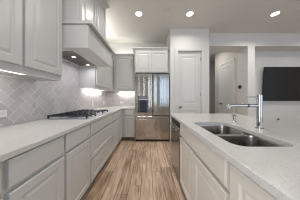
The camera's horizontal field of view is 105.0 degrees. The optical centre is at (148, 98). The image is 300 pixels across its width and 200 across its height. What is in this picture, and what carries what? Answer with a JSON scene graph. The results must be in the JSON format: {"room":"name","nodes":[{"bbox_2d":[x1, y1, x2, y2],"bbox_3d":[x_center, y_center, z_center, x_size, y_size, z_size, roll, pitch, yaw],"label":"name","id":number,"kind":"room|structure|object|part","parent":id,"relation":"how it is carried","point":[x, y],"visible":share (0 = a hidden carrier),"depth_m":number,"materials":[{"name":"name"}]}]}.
{"room":"kitchen","nodes":[
{"label":"kitchen","id":0,"kind":"room"},
{"bbox_2d":[0,60,106,127],"bbox_3d":[-1.443,-0.335,0.540,0.106,3.050,6.880,0,0,0],"label":"wall","id":1,"kind":"structure","parent":0,"point":[25,100],"depth_m":1.54,"materials":[{"name":"tile"}]},
{"bbox_2d":[0,110,6,117],"bbox_3d":[-1.386,0.147,1.070,0.008,0.072,0.115,0,0,0],"label":"wall outlet","id":2,"kind":"object","parent":1,"relation":"attached to","point":[3,113],"visible":1,"depth_m":1.10,"materials":[{"name":"white plastic"}]},
{"bbox_2d":[0,0,61,80],"bbox_3d":[-1.202,-0.790,0.934,0.373,1.160,0.968,0,0,0],"label":"upper cabinet","id":3,"kind":"object","parent":1,"relation":"attached to","point":[30,30],"visible":1,"depth_m":1.05,"materials":[{"name":"paint"}]},
{"bbox_3d":[-1.060,-0.776,0.756,0.028,1.008,0.402,0,0,0],"label":"door","id":4,"kind":"part","parent":3,"relation":"part of","materials":[{"name":"paint"}]},
{"bbox_3d":[-1.060,-0.776,1.190,0.028,1.008,0.420,0,0,0],"label":"door","id":5,"kind":"part","parent":3,"relation":"part of","materials":[{"name":"paint"}]},
{"bbox_2d":[62,0,108,38],"bbox_3d":[-1.098,-1.407,1.865,0.592,0.903,0.986,0,0,0],"label":"upper cabinet","id":6,"kind":"object","parent":1,"relation":"attached to","point":[94,10],"visible":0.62,"depth_m":1.61,"materials":[{"name":"paint"}]},
{"bbox_3d":[-0.856,-1.375,1.659,0.028,0.780,0.407,0,0,0],"label":"door","id":7,"kind":"part","parent":6,"relation":"part of","materials":[{"name":"paint"}]},
{"bbox_3d":[-0.856,-1.375,2.071,0.028,0.780,0.407,0,0,0],"label":"door","id":8,"kind":"part","parent":6,"relation":"part of","materials":[{"name":"paint"}]},
{"bbox_3d":[-1.098,-1.817,1.865,0.592,0.084,0.986,0,0,0],"label":"crown","id":9,"kind":"part","parent":6,"relation":"part of","materials":[{"name":"paint"}]},
{"bbox_2d":[62,20,113,66],"bbox_3d":[-1.044,-0.783,1.865,0.699,0.344,0.906,0,0,0],"label":"range hood","id":10,"kind":"object","parent":1,"relation":"attached to","point":[83,44],"visible":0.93,"depth_m":1.53,"materials":[{"name":"paint"}]},
{"bbox_2d":[79,53,114,90],"bbox_3d":[-1.202,-0.785,2.916,0.373,1.150,1.208,0,0,0],"label":"upper cabinet","id":11,"kind":"object","parent":1,"relation":"attached to","point":[100,78],"visible":0.36,"depth_m":2.38,"materials":[{"name":"paint"}]},
{"bbox_3d":[-1.060,-0.776,2.560,0.028,1.008,0.430,0,0,0],"label":"door","id":12,"kind":"part","parent":11,"relation":"part of","materials":[{"name":"paint"}]},
{"bbox_3d":[-1.060,-0.776,3.010,0.028,1.008,0.430,0,0,0],"label":"door","id":13,"kind":"part","parent":11,"relation":"part of","materials":[{"name":"paint"}]},
{"bbox_2d":[80,138,186,199],"bbox_3d":[2.402,1.240,1.600,7.796,0.100,9.000,0,0,0],"label":"floor","id":14,"kind":"structure","parent":0,"point":[134,170],"depth_m":1.75,"materials":[{"name":"brown wood"}]},
{"bbox_2d":[0,162,2,199],"bbox_3d":[-1.055,0.750,0.352,0.668,0.879,0.463,0,0,0],"label":"base cabinet","id":15,"kind":"object","parent":14,"relation":"on","point":[0,162],"visible":0.9,"depth_m":0.57,"materials":[{"name":"paint"}]},
{"bbox_3d":[-0.735,0.398,0.352,0.028,0.152,0.437,0,0,0],"label":"drawer","id":16,"kind":"part","parent":15,"relation":"part of","materials":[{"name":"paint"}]},
{"bbox_2d":[1,136,63,199],"bbox_3d":[-1.055,0.750,0.794,0.668,0.879,0.417,0,0,0],"label":"base cabinet","id":17,"kind":"object","parent":14,"relation":"on","point":[37,173],"visible":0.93,"depth_m":0.75,"materials":[{"name":"paint"}]},
{"bbox_3d":[-0.735,0.787,0.794,0.028,0.575,0.391,0,0,0],"label":"door","id":18,"kind":"part","parent":17,"relation":"part of","materials":[{"name":"paint"}]},
{"bbox_2d":[63,124,89,199],"bbox_3d":[-1.055,0.750,1.226,0.668,0.879,0.441,0,0,0],"label":"base cabinet","id":19,"kind":"object","parent":14,"relation":"on","point":[76,154],"visible":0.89,"depth_m":1.17,"materials":[{"name":"paint"}]},
{"bbox_3d":[-0.735,0.398,1.226,0.028,0.152,0.415,0,0,0],"label":"drawer","id":20,"kind":"part","parent":19,"relation":"part of","materials":[{"name":"paint"}]},
{"bbox_2d":[89,114,112,182],"bbox_3d":[-1.055,0.750,1.889,0.668,0.879,0.881,0,0,0],"label":"base cabinet","id":21,"kind":"object","parent":14,"relation":"on","point":[101,130],"visible":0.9,"depth_m":1.73,"materials":[{"name":"paint"}]},
{"bbox_2d":[0,106,134,161],"bbox_3d":[-0.883,0.292,1.911,1.011,0.035,3.923,0,0,0],"label":"countertop","id":22,"kind":"structure","parent":21,"relation":"on","point":[17,139],"depth_m":0.95,"materials":[{"name":"white stone"}]},
{"bbox_2d":[44,109,108,119],"bbox_3d":[-1.045,0.248,1.867,0.560,0.054,0.825,0,0,0],"label":"cooktop","id":23,"kind":"object","parent":22,"relation":"in","point":[84,114],"visible":1,"depth_m":1.60,"materials":[{"name":"metal"}]},
{"bbox_3d":[-0.735,0.936,1.889,0.028,0.277,0.863,0,0,0],"label":"drawer","id":24,"kind":"part","parent":21,"relation":"part of","materials":[{"name":"paint"}]},
{"bbox_3d":[-0.735,0.641,1.889,0.028,0.282,0.863,0,0,0],"label":"drawer","id":25,"kind":"part","parent":21,"relation":"part of","materials":[{"name":"paint"}]},
{"bbox_3d":[-0.735,0.398,1.889,0.028,0.152,0.863,0,0,0],"label":"drawer","id":26,"kind":"part","parent":21,"relation":"part of","materials":[{"name":"paint"}]},
{"bbox_2d":[111,110,121,149],"bbox_3d":[-1.055,0.750,2.760,0.668,0.879,0.858,0,0,0],"label":"base cabinet","id":27,"kind":"object","parent":14,"relation":"on","point":[117,119],"visible":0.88,"depth_m":2.68,"materials":[{"name":"paint"}]},
{"bbox_3d":[-0.735,0.398,2.561,0.028,0.152,0.438,0,0,0],"label":"drawer","id":28,"kind":"part","parent":27,"relation":"part of","materials":[{"name":"paint"}]},
{"bbox_3d":[-0.735,0.787,2.561,0.028,0.575,0.438,0,0,0],"label":"door","id":29,"kind":"part","parent":27,"relation":"part of","materials":[{"name":"paint"}]},
{"bbox_3d":[-0.735,0.787,2.960,0.028,0.575,0.320,0,0,0],"label":"door","id":30,"kind":"part","parent":27,"relation":"part of","materials":[{"name":"paint"}]},
{"bbox_2d":[122,109,134,139],"bbox_3d":[-0.559,0.750,3.521,0.361,0.879,0.704,0,0,0],"label":"base cabinet","id":31,"kind":"object","parent":14,"relation":"on","point":[128,115],"visible":0.91,"depth_m":3.17,"materials":[{"name":"paint"}]},
{"bbox_3d":[-0.532,0.398,3.183,0.265,0.152,0.028,0,0,0],"label":"drawer","id":32,"kind":"part","parent":31,"relation":"part of","materials":[{"name":"paint"}]},
{"bbox_3d":[-0.532,0.787,3.183,0.265,0.575,0.028,0,0,0],"label":"door","id":33,"kind":"part","parent":31,"relation":"part of","materials":[{"name":"paint"}]},
{"bbox_2d":[135,73,168,140],"bbox_3d":[0.102,0.253,3.462,0.932,1.875,0.796,0,0,0],"label":"refrigerator","id":34,"kind":"object","parent":14,"relation":"on","point":[151,90],"visible":1,"depth_m":3.12,"materials":[{"name":"grey metal"}]},
{"bbox_3d":[-0.142,-0.005,3.151,0.261,0.120,0.064,0,0,0],"label":"dispenser panel","id":35,"kind":"part","parent":34,"relation":"part of","materials":[{"name":"grey plastic"}]},
{"bbox_3d":[-0.132,-0.094,3.160,0.465,1.142,0.070,0,0,0],"label":"door","id":36,"kind":"part","parent":34,"relation":"part of","materials":[{"name":"metal"}]},
{"bbox_3d":[0.065,-0.100,3.095,0.021,1.020,0.061,0,0,0],"label":"handle","id":37,"kind":"part","parent":34,"relation":"part of","materials":[{"name":"metal"}]},
{"bbox_3d":[0.102,0.808,3.160,0.932,0.634,0.070,0,0,0],"label":"freezer drawer","id":38,"kind":"part","parent":34,"relation":"part of","materials":[{"name":"metal"}]},
{"bbox_3d":[0.145,-0.100,3.095,0.021,1.020,0.061,0,0,0],"label":"handle","id":39,"kind":"part","parent":34,"relation":"part of","materials":[{"name":"metal"}]},
{"bbox_3d":[0.339,-0.094,3.160,0.459,1.142,0.070,0,0,0],"label":"door","id":40,"kind":"part","parent":34,"relation":"part of","materials":[{"name":"metal"}]},
{"bbox_2d":[169,116,181,180],"bbox_3d":[0.769,0.752,1.768,0.821,0.876,0.537,0,0,0],"label":"dishwasher","id":41,"kind":"object","parent":14,"relation":"on","point":[175,125],"visible":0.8,"depth_m":1.69,"materials":[{"name":"grey metal"}]},
{"bbox_3d":[0.429,0.357,1.768,0.050,0.075,0.537,0,0,0],"label":"control panel","id":42,"kind":"part","parent":41,"relation":"part of","materials":[{"name":"black plastic"}]},
{"bbox_2d":[180,123,253,199],"bbox_3d":[0.802,0.750,1.042,0.796,0.879,0.908,0,0,0],"label":"base cabinet","id":43,"kind":"object","parent":14,"relation":"on","point":[204,173],"visible":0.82,"depth_m":0.88,"materials":[{"name":"paint"}]},
{"bbox_3d":[0.418,0.787,1.264,0.028,0.575,0.437,0,0,0],"label":"door","id":44,"kind":"part","parent":43,"relation":"part of","materials":[{"name":"paint"}]},
{"bbox_3d":[0.418,0.398,1.042,0.028,0.152,0.882,0,0,0],"label":"false drawer","id":45,"kind":"part","parent":43,"relation":"part of","materials":[{"name":"paint"}]},
{"bbox_3d":[0.418,0.787,0.820,0.028,0.575,0.437,0,0,0],"label":"door","id":46,"kind":"part","parent":43,"relation":"part of","materials":[{"name":"paint"}]},
{"bbox_2d":[170,114,299,199],"bbox_3d":[0.969,0.292,0.910,1.153,0.035,2.320,0,0,0],"label":"countertop","id":47,"kind":"structure","parent":43,"relation":"on","point":[276,170],"depth_m":0.60,"materials":[{"name":"white stone"}]},
{"bbox_2d":[198,125,284,146],"bbox_3d":[0.689,0.411,0.993,0.405,0.202,0.707,0,0,0],"label":"sink","id":48,"kind":"object","parent":47,"relation":"in","point":[231,135],"visible":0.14,"depth_m":0.97,"materials":[{"name":"metal"}]},
{"bbox_3d":[0.689,0.411,1.168,0.405,0.202,0.356,0,0,0],"label":"bowl","id":49,"kind":"part","parent":48,"relation":"part of","materials":[{"name":"metal"}]},
{"bbox_3d":[0.689,0.411,0.814,0.405,0.202,0.349,0,0,0],"label":"bowl","id":50,"kind":"part","parent":48,"relation":"part of","materials":[{"name":"metal"}]},
{"bbox_2d":[226,95,263,128],"bbox_3d":[0.876,0.121,1.047,0.331,0.307,0.060,0,0,0],"label":"faucet","id":51,"kind":"object","parent":47,"relation":"on","point":[259,98],"visible":1,"depth_m":1.03,"materials":[{"name":"silver metal"}]},
{"bbox_3d":[0.852,0.076,1.047,0.284,0.051,0.033,0,0,0],"label":"spout","id":52,"kind":"part","parent":51,"relation":"part of","materials":[{"name":"silver metal"}]},
{"bbox_2d":[230,163,276,199],"bbox_3d":[0.802,0.750,0.353,0.796,0.879,0.465,0,0,0],"label":"base cabinet","id":53,"kind":"object","parent":14,"relation":"on","point":[242,187],"visible":0.62,"depth_m":0.49,"materials":[{"name":"paint"}]},
{"bbox_2d":[107,43,165,116],"bbox_3d":[-0.405,-0.335,3.927,1.983,3.050,0.106,0,0,0],"label":"wall","id":54,"kind":"structure","parent":0,"point":[114,98],"depth_m":3.88,"materials":[{"name":"paint"}]},
{"bbox_2d":[107,92,134,105],"bbox_3d":[-0.891,0.033,3.876,0.998,0.485,0.003,0,0,0],"label":"backsplash","id":55,"kind":"structure","parent":54,"relation":"attached to","point":[113,98],"depth_m":3.87,"materials":[{"name":"grey tile"}]},
{"bbox_2d":[114,54,134,90],"bbox_3d":[-0.721,-0.785,3.688,0.686,1.150,0.369,0,0,0],"label":"upper cabinet","id":56,"kind":"object","parent":54,"relation":"attached to","point":[124,64],"visible":0.8,"depth_m":3.54,"materials":[{"name":"paint"}]},
{"bbox_3d":[-0.721,-1.320,3.688,0.686,0.080,0.369,0,0,0],"label":"crown","id":57,"kind":"part","parent":56,"relation":"part of","materials":[{"name":"paint"}]},
{"bbox_2d":[132,47,169,73],"bbox_3d":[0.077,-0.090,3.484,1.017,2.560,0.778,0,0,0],"label":"upper cabinet","id":58,"kind":"object","parent":54,"relation":"attached to","point":[148,60],"visible":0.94,"depth_m":3.13,"materials":[{"name":"paint"}]},
{"bbox_3d":[-0.138,-1.000,3.143,0.415,0.570,0.028,0,0,0],"label":"door","id":59,"kind":"part","parent":58,"relation":"part of","materials":[{"name":"paint"}]},
{"bbox_3d":[0.052,-1.327,3.484,0.967,0.085,0.778,0,0,0],"label":"crown","id":60,"kind":"part","parent":58,"relation":"part of","materials":[{"name":"paint"}]},
{"bbox_3d":[0.296,-1.000,3.143,0.437,0.570,0.028,0,0,0],"label":"door","id":61,"kind":"part","parent":58,"relation":"part of","materials":[{"name":"paint"}]},
{"bbox_2d":[166,29,208,140],"bbox_3d":[1.106,-0.335,3.985,1.038,3.050,1.830,0,0,0],"label":"wall","id":62,"kind":"structure","parent":0,"point":[176,37],"depth_m":3.07,"materials":[{"name":"paint"}]},
{"bbox_2d":[175,47,204,113],"bbox_3d":[1.103,-0.080,3.088,0.805,2.540,0.103,0,0,0],"label":"door","id":63,"kind":"structure","parent":62,"relation":"in","point":[187,64],"depth_m":3.10,"materials":[{"name":"paint"}]},
{"bbox_2d":[106,0,299,61],"bbox_3d":[2.402,-1.910,1.600,7.796,0.100,9.000,0,0,0],"label":"ceiling","id":64,"kind":"structure","parent":0,"point":[218,16],"depth_m":2.68,"materials":[{"name":"paint"}]},
{"bbox_2d":[135,10,142,16],"bbox_3d":[-0.210,-1.855,2.530,0.184,0.009,0.184,0,0,0],"label":"recessed light","id":65,"kind":"object","parent":64,"relation":"in","point":[138,13],"visible":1,"depth_m":2.52,"materials":[{"name":"white plastic"}]},
{"bbox_2d":[186,10,193,16],"bbox_3d":[0.914,-1.855,2.530,0.184,0.009,0.184,0,0,0],"label":"recessed light","id":66,"kind":"object","parent":64,"relation":"in","point":[189,13],"visible":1,"depth_m":2.52,"materials":[{"name":"white plastic"}]},
{"bbox_2d":[269,11,281,16],"bbox_3d":[2.790,-1.855,2.530,0.184,0.009,0.184,0,0,0],"label":"recessed light","id":67,"kind":"object","parent":64,"relation":"in","point":[275,13],"visible":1,"depth_m":2.52,"materials":[{"name":"white plastic"}]},
{"bbox_2d":[209,62,214,113],"bbox_3d":[3.350,-0.335,5.950,5.700,3.050,0.100,0,0,0],"label":"wall","id":68,"kind":"structure","parent":0,"point":[211,64],"depth_m":5.90,"materials":[{"name":"paint"}]},
{"bbox_2d":[215,52,236,113],"bbox_3d":[2.904,-0.335,4.300,0.112,3.050,1.240,0,0,0],"label":"wall","id":69,"kind":"structure","parent":0,"point":[220,57],"depth_m":4.61,"materials":[{"name":"paint"}]},
{"bbox_2d":[219,57,234,113],"bbox_3d":[2.807,-0.077,4.205,0.081,2.535,0.820,0,0,0],"label":"door","id":70,"kind":"structure","parent":69,"relation":"in","point":[226,69],"depth_m":4.15,"materials":[{"name":"paint"}]},
{"bbox_2d":[209,33,299,116],"bbox_3d":[3.913,-0.335,3.525,4.575,3.050,0.460,0,0,0],"label":"wall","id":71,"kind":"structure","parent":0,"point":[245,45],"depth_m":3.29,"materials":[{"name":"paint"}]},
{"bbox_2d":[255,51,299,124],"bbox_3d":[4.580,-0.335,3.730,3.240,3.050,0.100,0,0,0],"label":"wall","id":72,"kind":"structure","parent":0,"point":[286,111],"depth_m":3.68,"materials":[{"name":"paint"}]},
{"bbox_2d":[262,67,299,100],"bbox_3d":[4.513,-0.440,3.607,1.875,1.050,0.144,0,0,0],"label":"television","id":73,"kind":"object","parent":72,"relation":"attached to","point":[279,83],"visible":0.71,"depth_m":3.57,"materials":[{"name":"black plastic"}]}
]}

